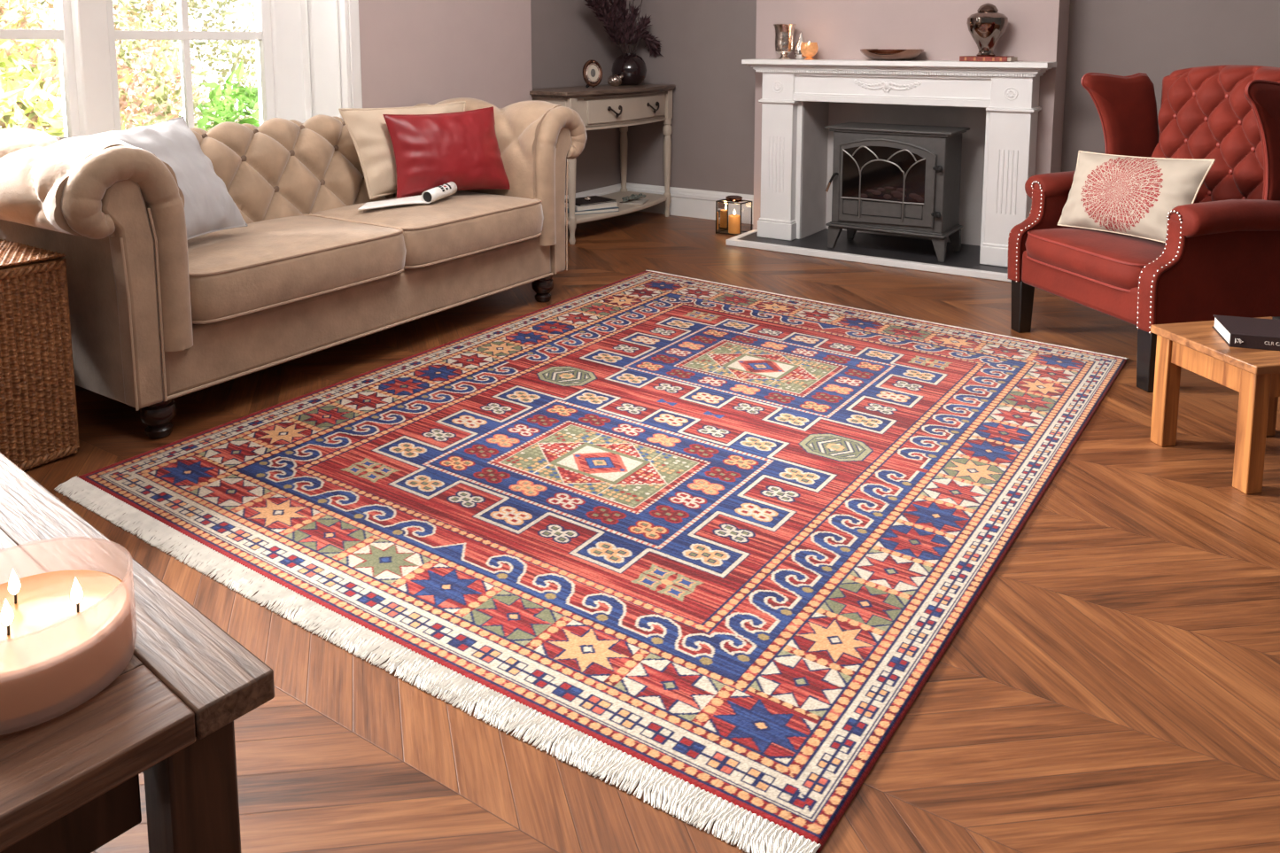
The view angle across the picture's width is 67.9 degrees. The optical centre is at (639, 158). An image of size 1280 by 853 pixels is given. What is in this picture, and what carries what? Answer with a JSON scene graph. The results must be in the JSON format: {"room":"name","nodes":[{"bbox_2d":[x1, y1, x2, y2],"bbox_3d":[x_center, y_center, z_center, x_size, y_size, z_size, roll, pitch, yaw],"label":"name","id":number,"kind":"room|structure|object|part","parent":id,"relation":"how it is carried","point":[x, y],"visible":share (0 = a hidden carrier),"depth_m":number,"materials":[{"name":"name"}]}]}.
{"room":"living room","nodes":[
{"label":"living room","id":0,"kind":"room"},
{"bbox_2d":[358,0,532,108],"bbox_3d":[-1.801,-0.630,3.921,0.360,2.600,3.770,5,8,33],"label":"wall","id":1,"kind":"structure","parent":0,"point":[413,52],"depth_m":4.83,"materials":[{"name":"paint"}]},
{"bbox_2d":[0,0,80,136],"bbox_3d":[-2.470,-0.723,3.156,0.060,1.690,1.085,5,8,33],"label":"window","id":2,"kind":"structure","parent":1,"relation":"in","point":[63,34],"depth_m":3.61,"materials":[{"name":"white paint"}]},
{"bbox_2d":[70,0,305,135],"bbox_3d":[-1.880,-0.827,4.010,0.105,1.730,1.030,5,8,33],"label":"trim","id":3,"kind":"structure","parent":1,"relation":"attached to","point":[89,18],"depth_m":3.69,"materials":[{"name":"white paint"}]},
{"bbox_2d":[106,0,275,130],"bbox_3d":[-1.911,-0.826,4.003,0.060,1.690,0.755,5,8,33],"label":"window","id":4,"kind":"structure","parent":1,"relation":"in","point":[262,34],"depth_m":4.04,"materials":[{"name":"white paint"}]},
{"bbox_2d":[300,0,341,121],"bbox_3d":[-1.478,-0.869,4.352,0.260,1.630,0.012,5,8,33],"label":"trim","id":5,"kind":"structure","parent":1,"relation":"attached to","point":[325,32],"depth_m":4.38,"materials":[{"name":"white paint"}]},
{"bbox_2d":[307,0,362,118],"bbox_3d":[-2.047,-0.774,3.497,0.390,1.810,2.225,5,8,33],"label":"trim","id":6,"kind":"structure","parent":1,"relation":"attached to","point":[348,10],"depth_m":4.34,"materials":[{"name":"white paint"}]},
{"bbox_2d":[530,0,624,195],"bbox_3d":[-0.529,-0.887,6.032,0.240,2.600,1.180,5,8,33],"label":"wall","id":7,"kind":"structure","parent":0,"point":[566,34],"depth_m":6.06,"materials":[{"name":"beige paint"}]},
{"bbox_2d":[565,183,621,199],"bbox_3d":[-0.418,0.319,6.105,0.026,0.187,1.180,5,8,33],"label":"baseboard","id":8,"kind":"structure","parent":7,"relation":"attached to","point":[604,190],"depth_m":6.33,"materials":[{"name":"white paint"}]},
{"bbox_2d":[24,210,1279,852],"bbox_3d":[0.760,0.937,2.021,7.200,0.050,7.200,5,8,33],"label":"floor","id":9,"kind":"structure","parent":0,"point":[1113,686],"depth_m":1.73,"materials":[{"name":"brown wood"}]},
{"bbox_2d":[0,239,79,471],"bbox_3d":[-1.911,0.557,2.501,0.477,0.575,0.608,5,8,33],"label":"wicker basket","id":10,"kind":"object","parent":9,"relation":"on","point":[39,422],"visible":0.98,"depth_m":2.56,"materials":[{"name":"brown wicker"}]},
{"bbox_3d":[-1.925,0.294,2.477,0.445,0.046,0.608,5,8,33],"label":"lid","id":11,"kind":"part","parent":10,"relation":"part of","materials":[{"name":"wicker"}]},
{"bbox_2d":[0,452,274,852],"bbox_3d":[-1.032,0.784,1.209,1.100,0.450,0.620,6,9,39],"label":"coffee table","id":12,"kind":"object","parent":9,"relation":"on","point":[166,711],"visible":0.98,"depth_m":1.03,"materials":[{"name":"brown wood"}]},
{"bbox_2d":[0,568,131,721],"bbox_3d":[-0.678,0.522,1.050,0.214,0.107,0.214,5,8,33],"label":"jar candle","id":13,"kind":"object","parent":12,"relation":"on","point":[61,632],"visible":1,"depth_m":1.03,"materials":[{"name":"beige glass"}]},
{"bbox_3d":[-0.503,0.818,1.080,0.073,0.415,0.073,6,9,39],"label":"leg","id":14,"kind":"part","parent":12,"relation":"part of","materials":[{"name":"brown wood"}]},
{"bbox_2d":[0,97,586,439],"bbox_3d":[-1.212,0.262,3.672,0.908,0.890,2.335,5,8,33],"label":"sofa","id":15,"kind":"object","parent":9,"relation":"on","point":[158,315],"visible":0.8,"depth_m":3.10,"materials":[{"name":"beige fabric"}]},
{"bbox_3d":[-1.767,0.297,2.870,0.802,0.765,0.387,5,8,33],"label":"arm","id":16,"kind":"part","parent":15,"relation":"part of","materials":[{"name":"beige fabric"}]},
{"bbox_3d":[-1.436,0.376,2.663,0.072,0.665,0.141,5,8,33],"label":"arm panel","id":17,"kind":"part","parent":15,"relation":"part of","materials":[{"name":"beige fabric"}]},
{"bbox_2d":[56,116,248,240],"bbox_3d":[-1.533,0.071,3.074,0.320,0.370,0.517,2,7,17],"label":"throw pillow","id":18,"kind":"object","parent":15,"relation":"on","point":[209,207],"visible":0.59,"depth_m":3.09,"materials":[{"name":"grey fabric"}]},
{"bbox_3d":[-1.445,0.204,3.819,0.350,0.729,1.760,5,8,33],"label":"backrest","id":19,"kind":"part","parent":15,"relation":"part of","materials":[{"name":"beige fabric"}]},
{"bbox_2d":[187,215,406,320],"bbox_3d":[-1.313,0.344,3.275,0.636,0.174,0.851,5,8,33],"label":"seat cushion","id":20,"kind":"object","parent":15,"relation":"on","point":[273,261],"depth_m":3.11,"materials":[{"name":"beige fabric"}]},
{"bbox_3d":[-1.227,0.487,3.709,0.820,0.195,1.800,5,8,33],"label":"rail","id":21,"kind":"part","parent":15,"relation":"part of","materials":[{"name":"beige fabric"}]},
{"bbox_2d":[338,100,465,199],"bbox_3d":[-0.978,-0.048,4.130,0.174,0.376,0.706,5,8,33],"label":"throw pillow","id":22,"kind":"object","parent":15,"relation":"on","point":[368,128],"visible":0.44,"depth_m":3.91,"materials":[{"name":"beige fabric"}]},
{"bbox_2d":[357,181,457,209],"bbox_3d":[-0.936,0.149,3.845,0.439,0.066,0.160,-4,8,-30],"label":"magazine","id":23,"kind":"object","parent":15,"relation":"on","point":[446,190],"visible":1,"depth_m":3.83,"materials":[{"name":"white paper"}]},
{"bbox_2d":[313,190,543,265],"bbox_3d":[-0.871,0.262,3.946,0.636,0.174,0.809,5,8,33],"label":"seat cushion","id":24,"kind":"object","parent":15,"relation":"on","point":[461,224],"depth_m":3.76,"materials":[{"name":"beige fabric"}]},
{"bbox_2d":[382,106,510,198],"bbox_3d":[-0.818,-0.027,4.064,0.546,0.358,0.192,-6,9,-41],"label":"throw pillow","id":25,"kind":"object","parent":15,"relation":"on","point":[461,148],"visible":0.94,"depth_m":4.00,"materials":[{"name":"red leather"}]},
{"bbox_3d":[-0.701,0.100,4.488,0.802,0.765,0.387,5,8,33],"label":"arm","id":26,"kind":"part","parent":15,"relation":"part of","materials":[{"name":"beige fabric"}]},
{"bbox_3d":[-0.371,0.178,4.278,0.072,0.665,0.141,5,8,33],"label":"arm panel","id":27,"kind":"part","parent":15,"relation":"part of","materials":[{"name":"beige fabric"}]},
{"bbox_2d":[54,270,1128,852],"bbox_3d":[0.126,0.781,3.034,2.304,0.015,2.925,5,8,33],"label":"area rug","id":28,"kind":"object","parent":9,"relation":"on","point":[714,544],"visible":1,"depth_m":2.31,"materials":[{"name":"fabric"}]},
{"bbox_2d":[529,83,675,244],"bbox_3d":[-0.224,-0.004,5.911,0.480,0.876,1.175,5,8,33],"label":"console table","id":29,"kind":"object","parent":9,"relation":"on","point":[602,106],"visible":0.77,"depth_m":5.72,"materials":[{"name":"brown wood"}]},
{"bbox_3d":[-0.389,0.167,5.423,0.060,0.655,0.060,5,8,33],"label":"leg","id":30,"kind":"part","parent":29,"relation":"part of","materials":[{"name":"beige paint"}]},
{"bbox_3d":[-0.396,-0.250,5.377,0.060,0.183,0.060,5,8,33],"label":"corner post","id":31,"kind":"part","parent":29,"relation":"part of","materials":[{"name":"beige paint"}]},
{"bbox_2d":[565,207,619,215],"bbox_3d":[-0.312,0.302,5.757,0.300,0.022,0.240,-4,8,-27],"label":"picture book","id":32,"kind":"object","parent":29,"relation":"on","point":[608,209],"visible":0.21,"depth_m":5.66,"materials":[{"name":"white paper"}]},
{"bbox_2d":[565,201,617,210],"bbox_3d":[-0.311,0.276,5.765,0.280,0.026,0.220,-4,8,-33],"label":"picture book","id":33,"kind":"object","parent":32,"relation":"on","point":[609,204],"visible":0.52,"depth_m":5.68,"materials":[{"name":"white paper"}]},
{"bbox_2d":[565,195,615,206],"bbox_3d":[-0.314,0.256,5.776,0.270,0.010,0.210,-6,9,-38],"label":"picture book","id":34,"kind":"object","parent":33,"relation":"on","point":[594,199],"visible":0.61,"depth_m":5.75,"materials":[{"name":"black paper"}]},
{"bbox_2d":[584,195,590,201],"bbox_3d":[-0.315,0.240,5.727,0.042,0.030,0.039,5,8,33],"label":"star","id":35,"kind":"object","parent":34,"relation":"on","point":[587,198],"visible":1,"depth_m":5.71,"materials":[{"name":"silver metal"}]},
{"bbox_2d":[582,59,602,87],"bbox_3d":[-0.288,-0.515,5.786,0.134,0.174,0.082,-2,7,-14],"label":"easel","id":36,"kind":"object","parent":29,"relation":"on","point":[592,69],"visible":1,"depth_m":5.78,"materials":[{"name":"brown wood"}]},
{"bbox_3d":[-0.228,-0.409,5.867,0.457,0.014,1.150,5,8,33],"label":"moulding","id":37,"kind":"part","parent":29,"relation":"part of","materials":[{"name":"brown wood"}]},
{"bbox_3d":[-0.138,-0.277,5.619,0.041,0.069,0.146,5,8,33],"label":"drawer handle","id":38,"kind":"part","parent":29,"relation":"part of","materials":[{"name":"grey metal"}]},
{"bbox_2d":[607,74,623,85],"bbox_3d":[-0.159,-0.494,6.005,0.084,0.076,0.110,5,8,33],"label":"shell ornament","id":39,"kind":"object","parent":29,"relation":"on","point":[614,80],"visible":1,"depth_m":5.97,"materials":[{"name":"silver metal"}]},
{"bbox_2d":[565,191,667,224],"bbox_3d":[-0.229,0.303,5.961,0.448,0.030,1.100,5,8,33],"label":"shelf","id":40,"kind":"object","parent":29,"relation":"attached to","point":[654,199],"depth_m":5.91,"materials":[{"name":"beige paint"}]},
{"bbox_3d":[-0.111,0.038,6.476,0.060,0.655,0.060,5,8,33],"label":"leg","id":41,"kind":"part","parent":29,"relation":"part of","materials":[{"name":"beige paint"}]},
{"bbox_3d":[-0.059,-0.307,5.814,0.064,0.136,0.855,4,8,32],"label":"drawer","id":42,"kind":"part","parent":29,"relation":"part of","materials":[{"name":"beige paint"}]},
{"bbox_2d":[611,53,646,85],"bbox_3d":[-0.070,-0.579,6.151,0.232,0.205,0.232,5,8,33],"label":"round vase","id":43,"kind":"object","parent":29,"relation":"on","point":[633,68],"visible":0.92,"depth_m":6.07,"materials":[{"name":"ceramic"}]},
{"bbox_2d":[584,0,664,57],"bbox_3d":[-0.102,-0.933,6.015,0.191,0.699,0.833,5,9,37],"label":"dried branches","id":44,"kind":"object","parent":43,"relation":"in","point":[621,28],"visible":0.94,"depth_m":6.03,"materials":[{"name":"purple plant"}]},
{"bbox_2d":[620,198,648,205],"bbox_3d":[-0.032,0.274,6.038,0.140,0.010,0.180,2,7,13],"label":"notebook","id":45,"kind":"object","parent":29,"relation":"on","point":[640,201],"visible":0.76,"depth_m":5.98,"materials":[{"name":"paper"}]},
{"bbox_2d":[619,193,646,202],"bbox_3d":[-0.052,0.249,6.036,0.087,0.031,0.260,5,8,33],"label":"sprig","id":46,"kind":"object","parent":45,"relation":"on","point":[632,197],"visible":1,"depth_m":6.02,"materials":[{"name":"plant"}]},
{"bbox_3d":[0.089,-0.322,5.981,0.041,0.069,0.146,5,8,33],"label":"drawer handle","id":47,"kind":"part","parent":29,"relation":"part of","materials":[{"name":"grey metal"}]},
{"bbox_3d":[0.180,0.061,6.287,0.060,0.655,0.060,5,8,33],"label":"leg","id":48,"kind":"part","parent":29,"relation":"part of","materials":[{"name":"beige paint"}]},
{"bbox_3d":[0.173,-0.355,6.240,0.060,0.183,0.057,5,8,33],"label":"corner post","id":49,"kind":"part","parent":29,"relation":"part of","materials":[{"name":"beige paint"}]},
{"bbox_2d":[715,195,752,235],"bbox_3d":[0.568,0.343,5.752,0.188,0.226,0.119,5,8,33],"label":"glass lantern","id":50,"kind":"object","parent":9,"relation":"on","point":[721,205],"visible":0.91,"depth_m":5.77,"materials":[{"name":"black paint"}]},
{"bbox_3d":[0.568,0.354,5.753,0.180,0.188,0.112,5,8,33],"label":"glass pane","id":51,"kind":"part","parent":50,"relation":"part of","materials":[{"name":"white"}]},
{"bbox_3d":[0.568,0.451,5.765,0.180,0.004,0.112,5,8,33],"label":"plate","id":52,"kind":"part","parent":50,"relation":"part of","materials":[{"name":"black paint"}]},
{"bbox_3d":[0.571,0.242,5.747,0.103,0.026,0.099,6,9,41],"label":"lid","id":53,"kind":"part","parent":50,"relation":"part of","materials":[{"name":"brown metal"}]},
{"bbox_2d":[728,209,740,233],"bbox_3d":[0.571,0.376,5.755,0.072,0.145,0.072,5,8,33],"label":"pillar candle","id":54,"kind":"object","parent":50,"relation":"on","point":[733,220],"visible":0.98,"depth_m":5.73,"materials":[{"name":"wax"}]},
{"bbox_2d":[725,228,1011,282],"bbox_3d":[1.354,0.501,5.246,1.650,0.033,0.636,5,8,33],"label":"hearth","id":55,"kind":"object","parent":9,"relation":"on","point":[889,251],"visible":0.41,"depth_m":5.16,"materials":[{"name":"stone"}]},
{"bbox_2d":[824,122,969,262],"bbox_3d":[1.369,0.165,5.124,0.673,0.669,0.401,5,8,33],"label":"stove","id":56,"kind":"object","parent":55,"relation":"on","point":[896,179],"visible":1,"depth_m":4.98,"materials":[{"name":"metal"}]},
{"bbox_3d":[1.044,0.115,5.121,0.070,0.081,0.023,-1,7,-8],"label":"door handle","id":57,"kind":"part","parent":56,"relation":"part of","materials":[{"name":"black paint"}]},
{"bbox_3d":[1.070,0.431,5.208,0.073,0.121,0.050,5,8,33],"label":"leg","id":58,"kind":"part","parent":56,"relation":"part of","materials":[{"name":"metal"}]},
{"bbox_3d":[1.219,0.403,5.434,0.073,0.121,0.050,5,8,33],"label":"leg","id":59,"kind":"part","parent":56,"relation":"part of","materials":[{"name":"metal"}]},
{"bbox_3d":[1.275,0.078,4.988,0.445,0.285,0.003,5,8,33],"label":"glass","id":60,"kind":"part","parent":56,"relation":"part of","materials":[{"name":"glass"}]},
{"bbox_3d":[1.291,0.127,4.995,0.508,0.454,0.018,5,8,33],"label":"door","id":61,"kind":"part","parent":56,"relation":"part of","materials":[{"name":"metal"}]},
{"bbox_3d":[1.285,0.125,4.986,0.519,0.460,0.011,5,8,33],"label":"door frame","id":62,"kind":"part","parent":56,"relation":"part of","materials":[{"name":"metal"}]},
{"bbox_3d":[1.377,0.363,5.155,0.640,0.030,0.362,5,8,33],"label":"plate","id":63,"kind":"part","parent":56,"relation":"part of","materials":[{"name":"metal"}]},
{"bbox_3d":[1.379,-0.157,5.100,0.673,0.025,0.367,5,8,33],"label":"plate","id":64,"kind":"part","parent":56,"relation":"part of","materials":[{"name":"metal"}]},
{"bbox_3d":[1.541,0.468,4.902,0.073,0.121,0.050,5,8,33],"label":"leg","id":65,"kind":"part","parent":56,"relation":"part of","materials":[{"name":"metal"}]},
{"bbox_3d":[1.690,0.441,5.128,0.073,0.121,0.050,5,8,33],"label":"leg","id":66,"kind":"part","parent":56,"relation":"part of","materials":[{"name":"metal"}]},
{"bbox_2d":[741,58,1056,267],"bbox_3d":[1.323,-0.013,5.117,1.624,1.024,0.247,5,8,33],"label":"fireplace surround","id":67,"kind":"object","parent":55,"relation":"on","point":[1008,91],"visible":1,"depth_m":4.92,"materials":[{"name":"white paint"}]},
{"bbox_2d":[773,23,796,59],"bbox_3d":[0.817,-0.660,5.382,0.132,0.196,0.132,5,8,33],"label":"hurricane vase","id":68,"kind":"object","parent":67,"relation":"on","point":[784,33],"visible":0.98,"depth_m":5.34,"materials":[{"name":"silver metal"}]},
{"bbox_3d":[0.934,0.059,5.459,0.031,0.799,0.119,5,8,33],"label":"slip panel","id":69,"kind":"part","parent":67,"relation":"part of","materials":[{"name":"white paint"}]},
{"bbox_2d":[793,31,806,59],"bbox_3d":[0.909,-0.639,5.366,0.080,0.157,0.080,5,8,33],"label":"ornament","id":70,"kind":"object","parent":67,"relation":"on","point":[797,53],"visible":0.77,"depth_m":5.35,"materials":[{"name":"silver metal"}]},
{"bbox_2d":[799,41,818,59],"bbox_3d":[0.940,-0.602,5.284,0.100,0.103,0.100,5,8,33],"label":"tealight holder","id":71,"kind":"object","parent":67,"relation":"on","point":[809,50],"visible":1,"depth_m":5.25,"materials":[{"name":"orange glass"}]},
{"bbox_2d":[860,48,923,60],"bbox_3d":[1.339,-0.552,5.058,0.332,0.060,0.332,5,8,33],"label":"bowl","id":72,"kind":"object","parent":67,"relation":"on","point":[876,54],"visible":0.98,"depth_m":4.94,"materials":[{"name":"brown wood"}]},
{"bbox_3d":[1.283,-0.450,5.006,1.487,0.012,0.012,5,8,33],"label":"dentil moulding","id":73,"kind":"part","parent":67,"relation":"part of","materials":[{"name":"white paint"}]},
{"bbox_2d":[741,58,1056,77],"bbox_3d":[1.323,-0.487,5.059,1.624,0.069,0.247,5,8,33],"label":"mantel shelf","id":74,"kind":"object","parent":67,"relation":"attached to","point":[769,66],"depth_m":4.96,"materials":[{"name":"white paint"}]},
{"bbox_3d":[1.797,0.127,4.898,0.031,0.799,0.119,5,8,33],"label":"slip panel","id":75,"kind":"part","parent":67,"relation":"part of","materials":[{"name":"white paint"}]},
{"bbox_2d":[959,55,1017,62],"bbox_3d":[1.753,-0.502,4.784,0.247,0.026,0.152,5,8,33],"label":"book","id":76,"kind":"object","parent":67,"relation":"on","point":[975,58],"visible":0.98,"depth_m":4.73,"materials":[{"name":"red leather"}]},
{"bbox_2d":[966,3,1008,56],"bbox_3d":[1.742,-0.647,4.774,0.196,0.264,0.196,5,8,33],"label":"urn","id":77,"kind":"object","parent":76,"relation":"on","point":[986,27],"visible":1,"depth_m":4.72,"materials":[{"name":"metal"}]},
{"bbox_3d":[1.742,-0.757,4.761,0.100,0.043,0.100,5,8,33],"label":"lid","id":78,"kind":"part","parent":77,"relation":"part of","materials":[{"name":"ceramic"}]},
{"bbox_2d":[1007,64,1279,392],"bbox_3d":[1.911,0.193,3.511,0.727,1.067,0.868,-2,7,-15],"label":"chair","id":79,"kind":"object","parent":9,"relation":"on","point":[1220,255],"visible":0.88,"depth_m":3.38,"materials":[{"name":"red fabric"}]},
{"bbox_3d":[1.530,0.587,3.808,0.066,0.212,0.066,-2,7,-15],"label":"leg","id":80,"kind":"part","parent":79,"relation":"part of","materials":[{"name":"black paint"}]},
{"bbox_3d":[1.784,0.296,3.849,0.600,0.370,0.060,-2,7,-15],"label":"arm","id":81,"kind":"part","parent":79,"relation":"part of","materials":[{"name":"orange fabric"}]},
{"bbox_3d":[1.900,0.452,3.540,0.660,0.135,0.630,-2,7,-15],"label":"seat rail","id":82,"kind":"part","parent":79,"relation":"part of","materials":[{"name":"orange fabric"}]},
{"bbox_2d":[1024,227,1164,289],"bbox_3d":[1.864,0.346,3.522,0.632,0.130,0.640,-2,7,-15],"label":"seat cushion","id":83,"kind":"object","parent":79,"relation":"on","point":[1102,259],"depth_m":3.40,"materials":[{"name":"red fabric"}]},
{"bbox_2d":[1057,150,1215,243],"bbox_3d":[1.793,0.133,3.487,0.190,0.317,0.552,-3,8,-25],"label":"lumbar cushion","id":84,"kind":"object","parent":79,"relation":"on","point":[1132,196],"visible":0.89,"depth_m":3.41,"materials":[{"name":"beige fabric"}]},
{"bbox_3d":[1.700,0.666,3.164,0.066,0.212,0.066,-2,7,-15],"label":"leg","id":85,"kind":"part","parent":79,"relation":"part of","materials":[{"name":"black paint"}]},
{"bbox_3d":[2.165,-0.015,3.558,0.199,0.667,0.641,-2,7,-15],"label":"backrest","id":86,"kind":"part","parent":79,"relation":"part of","materials":[{"name":"orange fabric"}]},
{"bbox_3d":[1.958,0.377,3.187,0.600,0.370,0.060,-2,7,-15],"label":"arm","id":87,"kind":"part","parent":79,"relation":"part of","materials":[{"name":"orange fabric"}]},
{"bbox_2d":[1149,316,1279,494],"bbox_3d":[1.707,0.665,2.619,0.410,0.345,0.366,-1,7,-12],"label":"side table","id":88,"kind":"object","parent":9,"relation":"on","point":[1196,347],"visible":0.84,"depth_m":2.52,"materials":[{"name":"brown wood"}]},
{"bbox_3d":[1.511,0.663,2.729,0.048,0.322,0.048,-1,7,-12],"label":"leg","id":89,"kind":"part","parent":88,"relation":"part of","materials":[{"name":"brown wood"}]},
{"bbox_2d":[1212,314,1279,350],"bbox_3d":[1.718,0.477,2.579,0.250,0.037,0.186,2,7,18],"label":"book","id":90,"kind":"object","parent":88,"relation":"on","point":[1243,332],"visible":1,"depth_m":2.56,"materials":[{"name":"black paper"}]},
{"bbox_3d":[1.571,0.698,2.443,0.048,0.322,0.048,-1,7,-12],"label":"leg","id":91,"kind":"part","parent":88,"relation":"part of","materials":[{"name":"brown wood"}]},
{"bbox_3d":[1.842,0.655,2.797,0.048,0.322,0.048,-1,7,-12],"label":"leg","id":92,"kind":"part","parent":88,"relation":"part of","materials":[{"name":"brown wood"}]},
{"bbox_2d":[1272,316,1279,319],"bbox_3d":[1.868,0.470,2.648,0.150,0.034,0.100,0,7,-2],"label":"book","id":93,"kind":"object","parent":88,"relation":"on","point":[1276,317],"visible":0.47,"depth_m":2.69,"materials":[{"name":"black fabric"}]},
{"bbox_2d":[752,0,1002,235],"bbox_3d":[1.345,-0.802,5.336,1.385,2.600,0.300,5,8,33],"label":"wall","id":94,"kind":"structure","parent":0,"point":[841,28],"depth_m":5.24,"materials":[{"name":"paint"}]},
{"bbox_2d":[800,100,986,245],"bbox_3d":[1.457,0.063,5.305,1.048,0.830,0.395,5,8,33],"label":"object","id":95,"kind":"structure","parent":94,"relation":"attached to","point":[818,142],"depth_m":5.46,"materials":[{"name":"paint"}]},
{"bbox_2d":[624,0,1279,246],"bbox_3d":[2.705,-0.727,4.720,7.100,2.600,0.150,5,8,33],"label":"wall","id":96,"kind":"structure","parent":0,"point":[704,43],"depth_m":5.99,"materials":[{"name":"beige paint"}]},
{"bbox_2d":[626,182,753,224],"bbox_3d":[0.364,0.298,6.282,1.140,0.187,0.026,5,8,33],"label":"baseboard","id":97,"kind":"structure","parent":96,"relation":"attached to","point":[693,203],"depth_m":6.28,"materials":[{"name":"white paint"}]},
{"bbox_2d":[1000,0,1070,175],"bbox_3d":[2.037,-0.748,4.887,0.267,2.600,0.300,5,8,33],"label":"wall","id":98,"kind":"structure","parent":0,"point":[1036,30],"depth_m":4.78,"materials":[{"name":"paint"}]},
{"label":"outside","id":99,"kind":"structure","parent":0,"visible":0},
{"bbox_3d":[-4.752,0.264,9.184,10.100,0.050,18.000,5,8,33],"label":"lawn","id":100,"kind":"structure","parent":99,"visible":0},
{"bbox_2d":[0,0,56,127],"bbox_3d":[-4.602,-0.564,6.281,1.297,2.302,1.412,5,8,33],"label":"foliage","id":101,"kind":"object","parent":100,"relation":"on","point":[22,24],"visible":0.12,"depth_m":6.41,"materials":[{"name":"green plant"}]},
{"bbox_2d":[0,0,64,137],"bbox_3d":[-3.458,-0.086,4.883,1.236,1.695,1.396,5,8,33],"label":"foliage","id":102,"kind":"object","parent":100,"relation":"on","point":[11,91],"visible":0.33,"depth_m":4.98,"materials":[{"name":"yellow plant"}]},
{"bbox_2d":[0,21,201,131],"bbox_3d":[-3.767,-0.230,6.720,1.446,1.535,1.488,5,8,33],"label":"foliage","id":103,"kind":"object","parent":100,"relation":"on","point":[164,110],"visible":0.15,"depth_m":6.65,"materials":[{"name":"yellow plant"}]},
{"bbox_2d":[0,0,213,131],"bbox_3d":[-5.048,-0.864,7.834,2.564,2.521,2.987,5,8,33],"label":"foliage","id":104,"kind":"object","parent":100,"relation":"on","point":[163,19],"visible":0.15,"depth_m":8.16,"materials":[{"name":"green plant"}]},
{"bbox_2d":[119,0,259,130],"bbox_3d":[-4.230,-1.406,11.097,2.744,2.806,3.123,5,8,33],"label":"foliage","id":105,"kind":"object","parent":100,"relation":"on","point":[191,3],"visible":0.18,"depth_m":10.35,"materials":[{"name":"green plant"}]},
{"bbox_2d":[178,59,259,131],"bbox_3d":[-2.628,-0.041,6.381,0.877,1.248,0.924,5,8,33],"label":"foliage","id":106,"kind":"object","parent":100,"relation":"on","point":[249,96],"visible":0.25,"depth_m":6.25,"materials":[{"name":"green plant"}]}
]}

